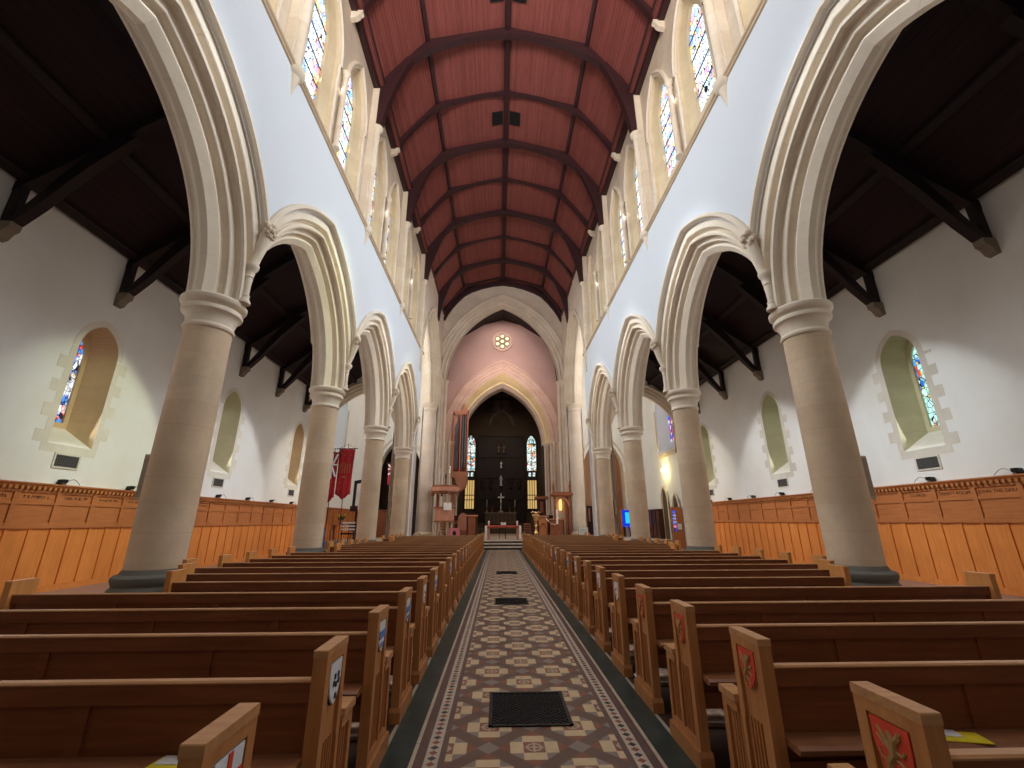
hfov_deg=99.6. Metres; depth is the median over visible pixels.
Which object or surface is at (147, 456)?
loudspeaker
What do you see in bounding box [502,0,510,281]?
ridge beam
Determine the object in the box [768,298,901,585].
stone column
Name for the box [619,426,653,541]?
stone column
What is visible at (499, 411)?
trim
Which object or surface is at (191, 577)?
pew
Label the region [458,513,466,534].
chair
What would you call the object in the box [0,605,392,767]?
pew
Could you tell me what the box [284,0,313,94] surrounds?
shaft
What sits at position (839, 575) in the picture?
pew
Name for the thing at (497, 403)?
panels
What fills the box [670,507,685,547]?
screen
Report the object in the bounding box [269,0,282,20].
window
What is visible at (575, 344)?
arch
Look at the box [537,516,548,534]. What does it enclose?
desk
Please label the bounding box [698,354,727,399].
roof truss
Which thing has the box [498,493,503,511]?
cross
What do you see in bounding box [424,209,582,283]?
roof truss
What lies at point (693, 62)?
window
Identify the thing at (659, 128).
window
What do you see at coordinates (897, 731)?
pew
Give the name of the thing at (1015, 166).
purlin
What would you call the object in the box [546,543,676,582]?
pew
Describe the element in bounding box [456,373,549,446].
arch
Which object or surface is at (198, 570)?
pew
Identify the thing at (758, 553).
pew
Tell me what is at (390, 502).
loudspeaker
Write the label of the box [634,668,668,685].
kneeler
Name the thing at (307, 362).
roof truss
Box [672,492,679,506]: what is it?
door
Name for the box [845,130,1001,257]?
roof truss
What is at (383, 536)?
pew
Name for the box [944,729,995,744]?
pamphlet
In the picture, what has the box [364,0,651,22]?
roof truss
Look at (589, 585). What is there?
pew
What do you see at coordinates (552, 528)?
desk
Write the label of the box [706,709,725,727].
kneeler
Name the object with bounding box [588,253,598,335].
window
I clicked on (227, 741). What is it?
pew
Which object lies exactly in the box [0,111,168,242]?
roof truss
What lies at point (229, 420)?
window
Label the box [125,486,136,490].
picture light
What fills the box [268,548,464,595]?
pew
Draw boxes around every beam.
[361,0,444,312]
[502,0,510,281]
[560,0,657,316]
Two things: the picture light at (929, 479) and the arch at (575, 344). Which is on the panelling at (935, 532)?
the picture light at (929, 479)
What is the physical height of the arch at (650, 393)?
2.894 m
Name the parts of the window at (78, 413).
stained glass, sloping sill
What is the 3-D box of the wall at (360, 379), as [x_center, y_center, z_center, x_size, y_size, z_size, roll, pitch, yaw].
[-9.764,-4.067,30.072,4.440,11.577,0.800,0,-18,-2]
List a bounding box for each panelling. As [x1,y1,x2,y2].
[0,480,357,597]
[711,473,1023,596]
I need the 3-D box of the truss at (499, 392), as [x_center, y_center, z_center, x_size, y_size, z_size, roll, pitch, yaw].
[-1.382,0.803,57.443,10.400,4.700,0.240,0,-18,-2]
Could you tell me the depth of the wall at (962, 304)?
11.98 m
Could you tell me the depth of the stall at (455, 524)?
37.47 m
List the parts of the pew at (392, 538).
rail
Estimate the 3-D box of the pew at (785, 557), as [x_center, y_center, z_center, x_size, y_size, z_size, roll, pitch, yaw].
[3.345,3.901,8.660,4.511,1.000,0.645,0,-18,-2]
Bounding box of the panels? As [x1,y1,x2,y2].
[489,394,513,410]
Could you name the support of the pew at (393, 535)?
on the floor at (485, 647)
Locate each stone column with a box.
[105,290,247,592]
[286,385,345,554]
[353,425,388,543]
[389,447,412,536]
[593,447,614,535]
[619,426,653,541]
[665,388,716,550]
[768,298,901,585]
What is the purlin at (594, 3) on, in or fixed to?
attached to the ceiling at (619, 27)
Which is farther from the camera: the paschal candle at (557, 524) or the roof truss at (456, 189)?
the paschal candle at (557, 524)
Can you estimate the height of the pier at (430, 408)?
11.220 m
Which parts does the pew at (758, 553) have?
panel, backrest, rail, panel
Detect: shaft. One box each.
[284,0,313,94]
[359,88,382,245]
[395,191,410,315]
[416,254,427,356]
[580,256,590,358]
[599,196,613,317]
[630,95,653,250]
[702,0,733,105]
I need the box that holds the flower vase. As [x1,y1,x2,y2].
[338,514,345,523]
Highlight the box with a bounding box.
[449,528,459,534]
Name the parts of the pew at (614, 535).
panel, backrest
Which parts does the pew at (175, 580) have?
panel, backrest, rail, panel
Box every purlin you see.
[0,26,356,382]
[0,154,310,385]
[97,0,293,254]
[420,0,464,286]
[541,0,596,287]
[647,38,1023,384]
[699,154,1023,385]
[720,16,919,255]
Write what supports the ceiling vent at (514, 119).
in the ceiling at (619, 27)
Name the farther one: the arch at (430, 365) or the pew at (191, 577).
the arch at (430, 365)
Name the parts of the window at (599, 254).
moulding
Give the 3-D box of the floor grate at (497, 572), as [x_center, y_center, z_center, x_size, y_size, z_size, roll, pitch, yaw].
[-0.174,6.187,14.194,0.700,0.010,0.740,0,-18,-2]
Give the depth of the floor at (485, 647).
4.25 m
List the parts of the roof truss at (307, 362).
wall post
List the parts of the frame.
long post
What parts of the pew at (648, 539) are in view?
panel, backrest, rail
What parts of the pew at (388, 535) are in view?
backrest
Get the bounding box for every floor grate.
[488,691,573,726]
[494,598,528,604]
[496,571,517,573]
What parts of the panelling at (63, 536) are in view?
cornice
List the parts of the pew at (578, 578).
panel, backrest, rail, panel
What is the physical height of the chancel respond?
9.020 m
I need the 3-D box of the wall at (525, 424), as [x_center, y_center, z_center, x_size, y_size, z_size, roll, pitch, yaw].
[-1.470,8.772,58.580,10.600,22.000,0.001,0,-18,-2]
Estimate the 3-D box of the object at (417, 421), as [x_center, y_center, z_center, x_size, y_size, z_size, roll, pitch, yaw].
[-6.118,3.059,27.485,0.589,2.058,0.347,0,-18,-2]
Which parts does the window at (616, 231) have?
stained glass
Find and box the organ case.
[451,404,468,490]
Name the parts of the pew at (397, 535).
rail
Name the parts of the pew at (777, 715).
panel, rail, backrest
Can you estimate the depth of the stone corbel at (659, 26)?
16.60 m
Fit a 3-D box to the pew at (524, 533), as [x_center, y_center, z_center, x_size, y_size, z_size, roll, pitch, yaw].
[2.903,8.435,22.910,4.511,1.000,0.645,0,-18,-2]
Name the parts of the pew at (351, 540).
backrest, rail, panel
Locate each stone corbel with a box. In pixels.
[350,10,363,22]
[391,148,399,156]
[414,227,420,233]
[588,230,594,236]
[611,153,620,161]
[651,19,664,31]
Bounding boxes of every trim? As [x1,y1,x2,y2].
[261,0,423,354]
[348,0,425,253]
[489,410,513,424]
[582,0,670,255]
[582,0,767,356]
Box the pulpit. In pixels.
[431,485,459,534]
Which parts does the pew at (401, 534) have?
backrest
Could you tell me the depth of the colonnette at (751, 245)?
9.76 m
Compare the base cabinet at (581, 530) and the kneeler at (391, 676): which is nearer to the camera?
the kneeler at (391, 676)
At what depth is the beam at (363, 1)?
21.15 m
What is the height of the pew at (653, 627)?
1.000 m
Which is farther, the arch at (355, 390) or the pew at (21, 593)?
the arch at (355, 390)
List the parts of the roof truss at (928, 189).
wall post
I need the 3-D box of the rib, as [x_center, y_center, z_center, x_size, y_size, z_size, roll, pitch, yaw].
[-0.870,-8.080,41.792,11.800,4.480,0.210,0,-18,-2]
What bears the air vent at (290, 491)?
in the wall at (58, 278)
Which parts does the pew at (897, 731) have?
panel, rail, backrest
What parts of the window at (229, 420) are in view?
sloping sill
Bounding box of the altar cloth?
[485,525,520,526]
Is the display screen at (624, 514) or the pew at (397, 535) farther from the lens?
the display screen at (624, 514)
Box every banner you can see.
[323,448,341,548]
[335,444,357,542]
[386,463,390,484]
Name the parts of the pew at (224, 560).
panel, backrest, rail, panel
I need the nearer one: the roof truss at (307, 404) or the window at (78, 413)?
the window at (78, 413)
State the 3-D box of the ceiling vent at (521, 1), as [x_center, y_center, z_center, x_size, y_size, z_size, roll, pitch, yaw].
[0.355,-17.449,19.211,0.620,0.232,0.840,0,-18,-2]
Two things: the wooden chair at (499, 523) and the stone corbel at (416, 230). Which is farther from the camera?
the wooden chair at (499, 523)
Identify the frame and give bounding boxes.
[350,480,360,532]
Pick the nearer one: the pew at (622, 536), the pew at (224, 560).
the pew at (224, 560)
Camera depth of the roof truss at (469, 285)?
41.42 m
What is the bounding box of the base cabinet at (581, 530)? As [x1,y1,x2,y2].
[578,527,587,534]
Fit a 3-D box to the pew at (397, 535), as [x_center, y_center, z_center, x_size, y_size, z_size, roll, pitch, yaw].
[-3.775,8.349,22.594,4.511,1.000,0.645,0,-18,-2]
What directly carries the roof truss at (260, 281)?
attached to the wall at (58, 278)
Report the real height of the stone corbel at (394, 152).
0.450 m
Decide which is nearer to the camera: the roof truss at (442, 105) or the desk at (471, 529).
the roof truss at (442, 105)
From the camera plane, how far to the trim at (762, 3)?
13.14 m
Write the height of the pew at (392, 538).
1.000 m
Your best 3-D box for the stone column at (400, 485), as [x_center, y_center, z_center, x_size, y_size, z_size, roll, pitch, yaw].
[-6.819,6.897,26.255,1.240,6.000,1.240,0,-18,-2]
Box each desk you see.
[466,515,477,534]
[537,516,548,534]
[548,518,564,534]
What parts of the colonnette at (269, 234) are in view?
tapered stem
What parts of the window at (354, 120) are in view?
stained glass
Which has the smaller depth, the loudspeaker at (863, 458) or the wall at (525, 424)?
the loudspeaker at (863, 458)
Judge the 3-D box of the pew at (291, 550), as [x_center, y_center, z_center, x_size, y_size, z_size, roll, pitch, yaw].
[-3.416,4.666,11.016,4.511,1.000,0.645,0,-18,-2]
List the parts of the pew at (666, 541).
panel, backrest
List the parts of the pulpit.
canopy post, rail, canopy cornice, canopy post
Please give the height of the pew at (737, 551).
1.000 m
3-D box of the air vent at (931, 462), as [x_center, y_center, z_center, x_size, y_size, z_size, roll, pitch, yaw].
[11.314,2.149,11.766,0.030,0.370,0.700,0,-18,-2]
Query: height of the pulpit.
3.860 m
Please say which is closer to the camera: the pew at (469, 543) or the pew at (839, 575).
the pew at (839, 575)
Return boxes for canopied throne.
[550,480,572,534]
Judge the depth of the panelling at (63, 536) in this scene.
11.78 m
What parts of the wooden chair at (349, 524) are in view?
backrest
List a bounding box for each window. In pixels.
[32,321,127,457]
[206,387,244,479]
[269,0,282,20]
[283,421,305,489]
[301,0,343,137]
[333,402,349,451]
[336,61,366,198]
[370,136,387,250]
[383,181,399,282]
[403,227,411,312]
[409,251,419,332]
[463,434,476,510]
[492,332,512,350]
[526,434,537,511]
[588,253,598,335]
[596,228,605,316]
[610,186,626,287]
[624,142,642,256]
[646,69,679,206]
[653,403,676,458]
[672,0,717,148]
[700,422,718,488]
[732,0,759,36]
[757,391,796,479]
[872,330,960,459]
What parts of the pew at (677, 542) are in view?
panel, rail, backrest, panel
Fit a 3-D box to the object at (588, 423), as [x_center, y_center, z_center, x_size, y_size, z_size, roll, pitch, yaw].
[5.046,3.149,27.824,0.572,2.045,0.387,0,-18,-2]
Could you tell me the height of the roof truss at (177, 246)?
5.010 m
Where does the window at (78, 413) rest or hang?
in the wall at (58, 278)
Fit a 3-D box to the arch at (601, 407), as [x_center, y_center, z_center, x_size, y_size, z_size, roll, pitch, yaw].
[5.837,0.998,25.212,1.640,4.558,6.308,0,-18,-2]
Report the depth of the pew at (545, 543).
13.04 m
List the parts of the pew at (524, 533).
backrest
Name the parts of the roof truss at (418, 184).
rib moulding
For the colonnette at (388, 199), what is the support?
attached to the wall at (299, 167)
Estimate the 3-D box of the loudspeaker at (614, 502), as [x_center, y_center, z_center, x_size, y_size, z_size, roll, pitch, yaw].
[6.285,7.565,26.499,0.240,0.820,0.185,0,-18,-2]
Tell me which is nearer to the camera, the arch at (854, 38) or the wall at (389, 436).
the arch at (854, 38)
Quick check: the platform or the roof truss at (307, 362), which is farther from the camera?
the platform
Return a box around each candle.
[546,509,558,534]
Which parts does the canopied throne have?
post, panel, lamp shade, panel, post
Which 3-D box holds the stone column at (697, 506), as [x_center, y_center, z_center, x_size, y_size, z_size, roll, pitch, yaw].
[6.128,3.160,14.596,1.240,6.000,1.240,0,-18,-2]
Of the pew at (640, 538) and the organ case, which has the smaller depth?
the pew at (640, 538)
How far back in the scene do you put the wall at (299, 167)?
12.30 m
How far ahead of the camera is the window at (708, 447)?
24.66 m
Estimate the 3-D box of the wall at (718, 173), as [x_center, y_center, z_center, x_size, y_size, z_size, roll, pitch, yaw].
[6.076,-3.401,17.805,1.390,20.450,43.500,0,-18,-2]
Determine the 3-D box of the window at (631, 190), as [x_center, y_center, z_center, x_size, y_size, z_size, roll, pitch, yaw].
[5.884,-8.935,20.258,0.550,5.985,2.440,0,-18,-2]
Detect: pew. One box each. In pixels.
[0,575,429,683]
[0,587,414,724]
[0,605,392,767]
[0,635,355,767]
[162,567,439,656]
[177,561,446,637]
[177,703,260,767]
[182,557,452,622]
[217,553,457,611]
[245,550,461,602]
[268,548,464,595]
[287,546,466,589]
[327,541,472,575]
[334,544,469,583]
[336,542,471,579]
[340,540,474,572]
[348,539,475,568]
[357,538,476,566]
[364,537,477,564]
[381,535,480,558]
[387,535,481,556]
[389,536,479,559]
[391,536,478,561]
[392,534,481,553]
[396,534,482,553]
[400,533,483,551]
[419,533,483,549]
[522,532,586,550]
[523,533,589,551]
[524,533,608,553]
[525,534,613,554]
[526,534,618,555]
[527,535,623,557]
[529,535,617,559]
[530,536,616,561]
[532,537,642,563]
[533,537,650,565]
[535,538,658,568]
[538,539,668,571]
[540,540,681,574]
[543,542,673,578]
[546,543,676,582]
[550,545,722,587]
[554,546,741,593]
[559,549,764,600]
[565,551,792,609]
[572,555,826,619]
[581,559,834,633]
[593,564,851,651]
[609,571,1001,676]
[631,584,1023,713]
[664,599,1023,767]
[718,626,1023,767]
[827,681,1023,767]
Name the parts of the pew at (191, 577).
panel, backrest, rail, panel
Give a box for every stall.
[444,515,458,534]
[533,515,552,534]
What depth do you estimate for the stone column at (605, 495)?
26.40 m
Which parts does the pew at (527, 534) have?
rail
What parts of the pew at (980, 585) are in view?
panel, rail, backrest, panel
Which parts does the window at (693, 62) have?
stained glass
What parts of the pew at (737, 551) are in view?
panel, backrest, rail, panel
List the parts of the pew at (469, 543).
rail, backrest, panel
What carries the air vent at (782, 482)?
in the wall at (962, 304)
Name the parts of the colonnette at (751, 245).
tapered stem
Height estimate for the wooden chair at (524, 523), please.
1.050 m
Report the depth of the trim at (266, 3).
13.10 m
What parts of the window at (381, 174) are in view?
moulding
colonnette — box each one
[332,69,350,151]
[381,197,391,259]
[408,268,415,318]
[593,271,599,320]
[619,201,629,263]
[664,78,682,159]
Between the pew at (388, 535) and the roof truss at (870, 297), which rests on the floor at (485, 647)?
the pew at (388, 535)
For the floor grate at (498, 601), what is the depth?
9.04 m
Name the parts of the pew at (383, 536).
rail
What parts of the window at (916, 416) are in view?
sloping sill, stained glass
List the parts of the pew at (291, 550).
panel, backrest, rail, panel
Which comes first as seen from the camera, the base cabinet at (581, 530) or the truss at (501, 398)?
the base cabinet at (581, 530)
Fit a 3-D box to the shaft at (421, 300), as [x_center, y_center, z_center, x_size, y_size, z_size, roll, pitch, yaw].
[-6.237,-5.375,30.020,0.630,8.230,0.546,0,-18,-2]
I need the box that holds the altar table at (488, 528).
[487,527,518,539]
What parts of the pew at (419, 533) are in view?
rail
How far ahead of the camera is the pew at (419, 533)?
24.33 m
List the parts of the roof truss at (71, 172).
wall post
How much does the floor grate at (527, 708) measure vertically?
0.010 m
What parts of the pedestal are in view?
door, cornice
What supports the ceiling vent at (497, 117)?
in the ceiling at (619, 27)
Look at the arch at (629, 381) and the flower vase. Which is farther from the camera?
the flower vase
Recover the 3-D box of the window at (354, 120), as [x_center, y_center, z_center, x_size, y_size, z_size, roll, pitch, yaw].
[-6.259,-10.071,16.601,0.550,5.985,2.440,0,-18,-2]
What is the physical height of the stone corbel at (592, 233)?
0.450 m
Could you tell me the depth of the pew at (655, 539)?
15.75 m
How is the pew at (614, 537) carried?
on the floor at (485, 647)
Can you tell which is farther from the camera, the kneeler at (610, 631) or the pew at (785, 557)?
the pew at (785, 557)
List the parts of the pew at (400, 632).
backrest, rail, panel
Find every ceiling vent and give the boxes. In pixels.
[492,111,502,125]
[509,111,519,126]
[513,0,526,3]
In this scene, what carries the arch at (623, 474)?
attached to the wall at (617, 438)
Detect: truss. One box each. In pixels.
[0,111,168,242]
[113,227,190,308]
[239,305,307,376]
[249,254,295,298]
[275,348,312,396]
[302,352,359,411]
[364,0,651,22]
[376,27,636,133]
[400,90,611,153]
[406,138,603,225]
[421,177,587,229]
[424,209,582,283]
[434,235,572,279]
[437,257,568,322]
[444,276,561,314]
[487,394,516,412]
[489,392,513,406]
[648,356,700,413]
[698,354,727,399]
[701,312,763,380]
[715,261,770,315]
[823,242,885,317]
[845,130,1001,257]
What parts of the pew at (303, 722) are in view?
backrest, rail, panel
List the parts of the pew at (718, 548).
panel, backrest, rail, panel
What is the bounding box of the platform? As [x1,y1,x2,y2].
[323,534,673,548]
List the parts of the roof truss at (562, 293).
rib moulding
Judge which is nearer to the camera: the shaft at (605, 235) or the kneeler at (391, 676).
the kneeler at (391, 676)
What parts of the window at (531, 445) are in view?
stained glass, amber pane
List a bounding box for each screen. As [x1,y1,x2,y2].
[587,506,593,534]
[619,509,630,535]
[648,509,665,538]
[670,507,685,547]
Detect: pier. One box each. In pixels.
[413,402,437,535]
[566,403,586,534]
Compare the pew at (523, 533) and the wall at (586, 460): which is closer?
the pew at (523, 533)
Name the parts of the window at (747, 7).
moulding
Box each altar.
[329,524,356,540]
[485,512,516,522]
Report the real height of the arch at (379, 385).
4.558 m
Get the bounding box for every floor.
[41,548,1023,767]
[477,523,531,533]
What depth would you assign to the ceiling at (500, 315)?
47.38 m
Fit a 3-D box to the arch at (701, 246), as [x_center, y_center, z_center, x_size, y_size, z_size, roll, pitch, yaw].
[6.210,-2.827,13.191,1.640,4.558,6.308,0,-18,-2]
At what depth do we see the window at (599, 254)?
27.17 m
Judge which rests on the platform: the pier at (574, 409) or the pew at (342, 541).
the pier at (574, 409)
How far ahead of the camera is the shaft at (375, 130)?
17.97 m
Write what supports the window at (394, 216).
in the wall at (299, 167)
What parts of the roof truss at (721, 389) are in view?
wall post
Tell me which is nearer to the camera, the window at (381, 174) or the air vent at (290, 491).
the window at (381, 174)
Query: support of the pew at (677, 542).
on the floor at (485, 647)
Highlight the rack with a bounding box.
[340,522,354,540]
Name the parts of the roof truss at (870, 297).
wall post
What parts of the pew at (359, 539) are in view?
rail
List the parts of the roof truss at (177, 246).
wall post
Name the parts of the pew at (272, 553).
panel, rail, backrest, panel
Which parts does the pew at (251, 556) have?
panel, backrest, rail, panel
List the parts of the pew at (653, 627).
panel, backrest, rail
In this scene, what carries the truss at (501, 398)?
attached to the ceiling
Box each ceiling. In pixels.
[0,0,361,385]
[357,0,661,316]
[447,310,556,380]
[645,0,1023,393]
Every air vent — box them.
[50,452,81,469]
[211,477,224,487]
[287,489,294,496]
[709,489,714,495]
[776,477,788,487]
[914,454,942,470]
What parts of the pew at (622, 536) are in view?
backrest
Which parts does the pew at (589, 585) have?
panel, rail, backrest, panel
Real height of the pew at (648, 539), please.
1.000 m
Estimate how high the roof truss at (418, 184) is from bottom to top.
6.310 m
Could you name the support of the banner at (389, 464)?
on the platform
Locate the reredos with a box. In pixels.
[476,435,524,522]
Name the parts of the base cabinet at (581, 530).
cabinet door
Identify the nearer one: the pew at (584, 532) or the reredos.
the pew at (584, 532)
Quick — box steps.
[484,541,522,549]
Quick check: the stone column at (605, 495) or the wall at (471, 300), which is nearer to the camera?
the stone column at (605, 495)
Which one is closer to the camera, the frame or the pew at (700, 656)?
the pew at (700, 656)
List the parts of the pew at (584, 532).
backrest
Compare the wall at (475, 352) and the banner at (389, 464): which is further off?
the wall at (475, 352)
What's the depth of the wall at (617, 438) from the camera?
38.23 m
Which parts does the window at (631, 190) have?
moulding, stained glass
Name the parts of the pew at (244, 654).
backrest, rail, panel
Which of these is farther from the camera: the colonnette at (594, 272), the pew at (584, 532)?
the colonnette at (594, 272)
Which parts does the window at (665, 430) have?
stained glass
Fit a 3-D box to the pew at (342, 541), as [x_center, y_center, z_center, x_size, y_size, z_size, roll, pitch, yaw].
[-3.527,5.799,14.578,4.511,1.000,0.645,0,-18,-2]
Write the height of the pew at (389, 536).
1.000 m
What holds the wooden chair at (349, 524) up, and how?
on the platform
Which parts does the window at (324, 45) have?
stained glass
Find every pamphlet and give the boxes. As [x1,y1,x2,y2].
[146,755,177,767]
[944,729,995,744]
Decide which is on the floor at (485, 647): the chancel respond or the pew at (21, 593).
the pew at (21, 593)
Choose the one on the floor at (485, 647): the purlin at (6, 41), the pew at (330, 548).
the pew at (330, 548)
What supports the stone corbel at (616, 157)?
attached to the wall at (718, 173)
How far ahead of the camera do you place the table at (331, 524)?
28.47 m
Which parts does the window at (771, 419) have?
sloping sill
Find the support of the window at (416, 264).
in the wall at (299, 167)
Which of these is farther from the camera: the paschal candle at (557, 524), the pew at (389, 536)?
the paschal candle at (557, 524)
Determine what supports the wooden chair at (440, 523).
on the platform
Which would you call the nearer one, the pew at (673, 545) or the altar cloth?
the pew at (673, 545)
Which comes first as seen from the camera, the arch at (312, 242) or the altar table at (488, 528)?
the arch at (312, 242)
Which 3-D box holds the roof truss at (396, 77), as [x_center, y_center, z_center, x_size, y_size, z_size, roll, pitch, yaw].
[-0.198,-14.091,19.883,11.800,6.310,0.320,0,-18,-2]
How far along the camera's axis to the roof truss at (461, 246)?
35.41 m
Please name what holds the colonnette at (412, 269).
attached to the wall at (299, 167)
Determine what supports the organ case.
attached to the chancel respond
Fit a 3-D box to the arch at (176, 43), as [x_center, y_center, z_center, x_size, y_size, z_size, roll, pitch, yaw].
[-6.178,-4.826,6.819,1.640,4.558,6.308,0,-18,-2]
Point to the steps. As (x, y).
(492, 541)
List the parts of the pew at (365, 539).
rail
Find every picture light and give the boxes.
[56,479,79,484]
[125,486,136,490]
[914,477,936,482]
[994,468,1023,474]
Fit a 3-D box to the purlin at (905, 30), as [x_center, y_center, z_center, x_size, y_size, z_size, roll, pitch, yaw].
[8.144,-6.171,13.396,0.200,0.160,33.300,0,-18,-2]
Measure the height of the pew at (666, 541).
1.000 m
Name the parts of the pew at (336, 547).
panel, rail, backrest, panel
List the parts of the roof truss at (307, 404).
wall post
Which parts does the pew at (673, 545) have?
panel, backrest, rail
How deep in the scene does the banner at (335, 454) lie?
27.45 m
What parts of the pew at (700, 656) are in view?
panel, rail, backrest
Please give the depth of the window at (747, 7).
11.21 m
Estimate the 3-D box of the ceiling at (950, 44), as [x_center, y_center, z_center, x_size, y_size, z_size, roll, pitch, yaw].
[9.145,-5.421,13.504,4.470,3.520,33.900,0,-18,-2]
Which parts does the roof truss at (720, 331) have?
wall post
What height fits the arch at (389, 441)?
9.046 m
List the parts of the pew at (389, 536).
rail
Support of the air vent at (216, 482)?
in the wall at (58, 278)
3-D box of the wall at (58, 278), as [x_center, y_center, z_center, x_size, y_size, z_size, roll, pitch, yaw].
[-11.601,-3.499,17.289,0.001,20.400,43.500,0,-18,-2]
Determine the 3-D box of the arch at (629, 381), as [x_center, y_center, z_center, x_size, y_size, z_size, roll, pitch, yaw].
[6.024,-0.915,19.202,1.640,4.558,6.308,0,-18,-2]
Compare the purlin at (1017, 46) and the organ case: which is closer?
the purlin at (1017, 46)
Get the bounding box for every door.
[660,485,672,539]
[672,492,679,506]
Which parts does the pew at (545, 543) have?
panel, rail, backrest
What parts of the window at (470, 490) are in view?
amber pane, stained glass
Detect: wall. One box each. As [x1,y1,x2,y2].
[0,168,365,508]
[199,0,443,538]
[348,377,362,386]
[378,449,419,534]
[383,376,435,526]
[441,369,563,489]
[442,286,562,350]
[446,320,557,422]
[457,438,544,514]
[460,395,540,522]
[561,0,835,537]
[568,357,628,530]
[584,450,623,533]
[641,168,1023,547]
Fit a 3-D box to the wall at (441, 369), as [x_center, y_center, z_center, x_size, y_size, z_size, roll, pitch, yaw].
[-0.965,3.099,42.395,11.700,23.000,5.300,0,-18,-2]
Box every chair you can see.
[347,524,356,540]
[439,523,446,534]
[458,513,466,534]
[499,523,505,538]
[524,523,530,534]
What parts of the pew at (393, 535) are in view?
rail, backrest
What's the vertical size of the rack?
1.600 m
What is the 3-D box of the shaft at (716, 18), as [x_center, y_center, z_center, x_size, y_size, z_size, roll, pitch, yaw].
[5.682,-10.988,12.459,0.630,8.230,0.546,0,-18,-2]
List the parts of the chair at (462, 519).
seat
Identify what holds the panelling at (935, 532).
attached to the wall at (962, 304)
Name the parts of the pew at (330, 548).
panel, backrest, rail, panel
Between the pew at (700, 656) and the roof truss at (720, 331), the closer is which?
the pew at (700, 656)
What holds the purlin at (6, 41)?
attached to the roof truss
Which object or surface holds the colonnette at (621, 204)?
attached to the wall at (718, 173)
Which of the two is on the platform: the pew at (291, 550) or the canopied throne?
the canopied throne
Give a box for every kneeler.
[350,722,358,740]
[389,675,392,694]
[609,627,611,638]
[629,644,634,657]
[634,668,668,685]
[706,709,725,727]
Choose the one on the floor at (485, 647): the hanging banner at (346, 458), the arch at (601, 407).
the hanging banner at (346, 458)
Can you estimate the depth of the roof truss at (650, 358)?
26.00 m
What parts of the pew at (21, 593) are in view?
panel, backrest, rail, panel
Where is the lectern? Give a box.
[531,511,540,534]
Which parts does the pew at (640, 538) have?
panel, rail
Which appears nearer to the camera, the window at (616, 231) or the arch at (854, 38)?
the arch at (854, 38)
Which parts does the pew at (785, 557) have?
panel, rail, backrest, panel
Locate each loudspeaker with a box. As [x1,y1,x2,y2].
[134,454,149,499]
[388,501,391,514]
[613,501,616,513]
[861,456,875,498]
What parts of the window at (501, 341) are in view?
tracery plate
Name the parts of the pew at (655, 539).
panel, backrest, rail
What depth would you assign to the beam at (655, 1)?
21.25 m
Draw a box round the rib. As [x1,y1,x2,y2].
[444,280,561,321]
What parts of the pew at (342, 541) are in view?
backrest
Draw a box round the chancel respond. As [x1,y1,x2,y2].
[442,441,457,534]
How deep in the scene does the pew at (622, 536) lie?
20.18 m
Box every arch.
[109,0,269,300]
[251,204,356,388]
[339,382,391,416]
[357,311,395,426]
[379,438,419,496]
[392,362,417,447]
[419,307,440,406]
[442,293,562,380]
[445,361,557,441]
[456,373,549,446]
[564,309,586,407]
[584,440,629,535]
[588,364,613,447]
[611,384,673,423]
[612,314,654,427]
[655,212,766,390]
[748,0,943,306]
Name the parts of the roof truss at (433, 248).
rib moulding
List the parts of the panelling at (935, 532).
cornice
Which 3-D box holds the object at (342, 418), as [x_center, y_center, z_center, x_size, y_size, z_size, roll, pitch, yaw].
[-12.280,2.203,30.099,0.860,5.500,3.400,0,-18,-2]
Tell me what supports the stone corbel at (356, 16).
attached to the wall at (299, 167)
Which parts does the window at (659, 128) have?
stained glass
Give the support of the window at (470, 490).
in the wall at (525, 424)
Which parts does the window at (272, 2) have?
moulding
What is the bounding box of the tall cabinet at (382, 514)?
[376,510,386,536]
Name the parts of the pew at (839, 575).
panel, rail, backrest, panel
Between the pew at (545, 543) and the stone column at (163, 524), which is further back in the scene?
the pew at (545, 543)
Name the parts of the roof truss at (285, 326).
wall post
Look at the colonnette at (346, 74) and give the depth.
14.86 m
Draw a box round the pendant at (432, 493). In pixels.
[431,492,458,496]
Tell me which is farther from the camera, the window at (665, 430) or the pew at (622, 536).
the window at (665, 430)
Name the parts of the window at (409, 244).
moulding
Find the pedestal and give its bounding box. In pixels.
[535,496,547,515]
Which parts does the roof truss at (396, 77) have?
rib moulding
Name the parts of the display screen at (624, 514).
post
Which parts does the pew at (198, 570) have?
panel, rail, backrest, panel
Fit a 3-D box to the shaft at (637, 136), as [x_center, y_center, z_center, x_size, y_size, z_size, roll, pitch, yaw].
[5.496,-9.075,18.469,0.630,8.230,0.546,0,-18,-2]
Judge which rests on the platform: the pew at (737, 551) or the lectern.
the lectern

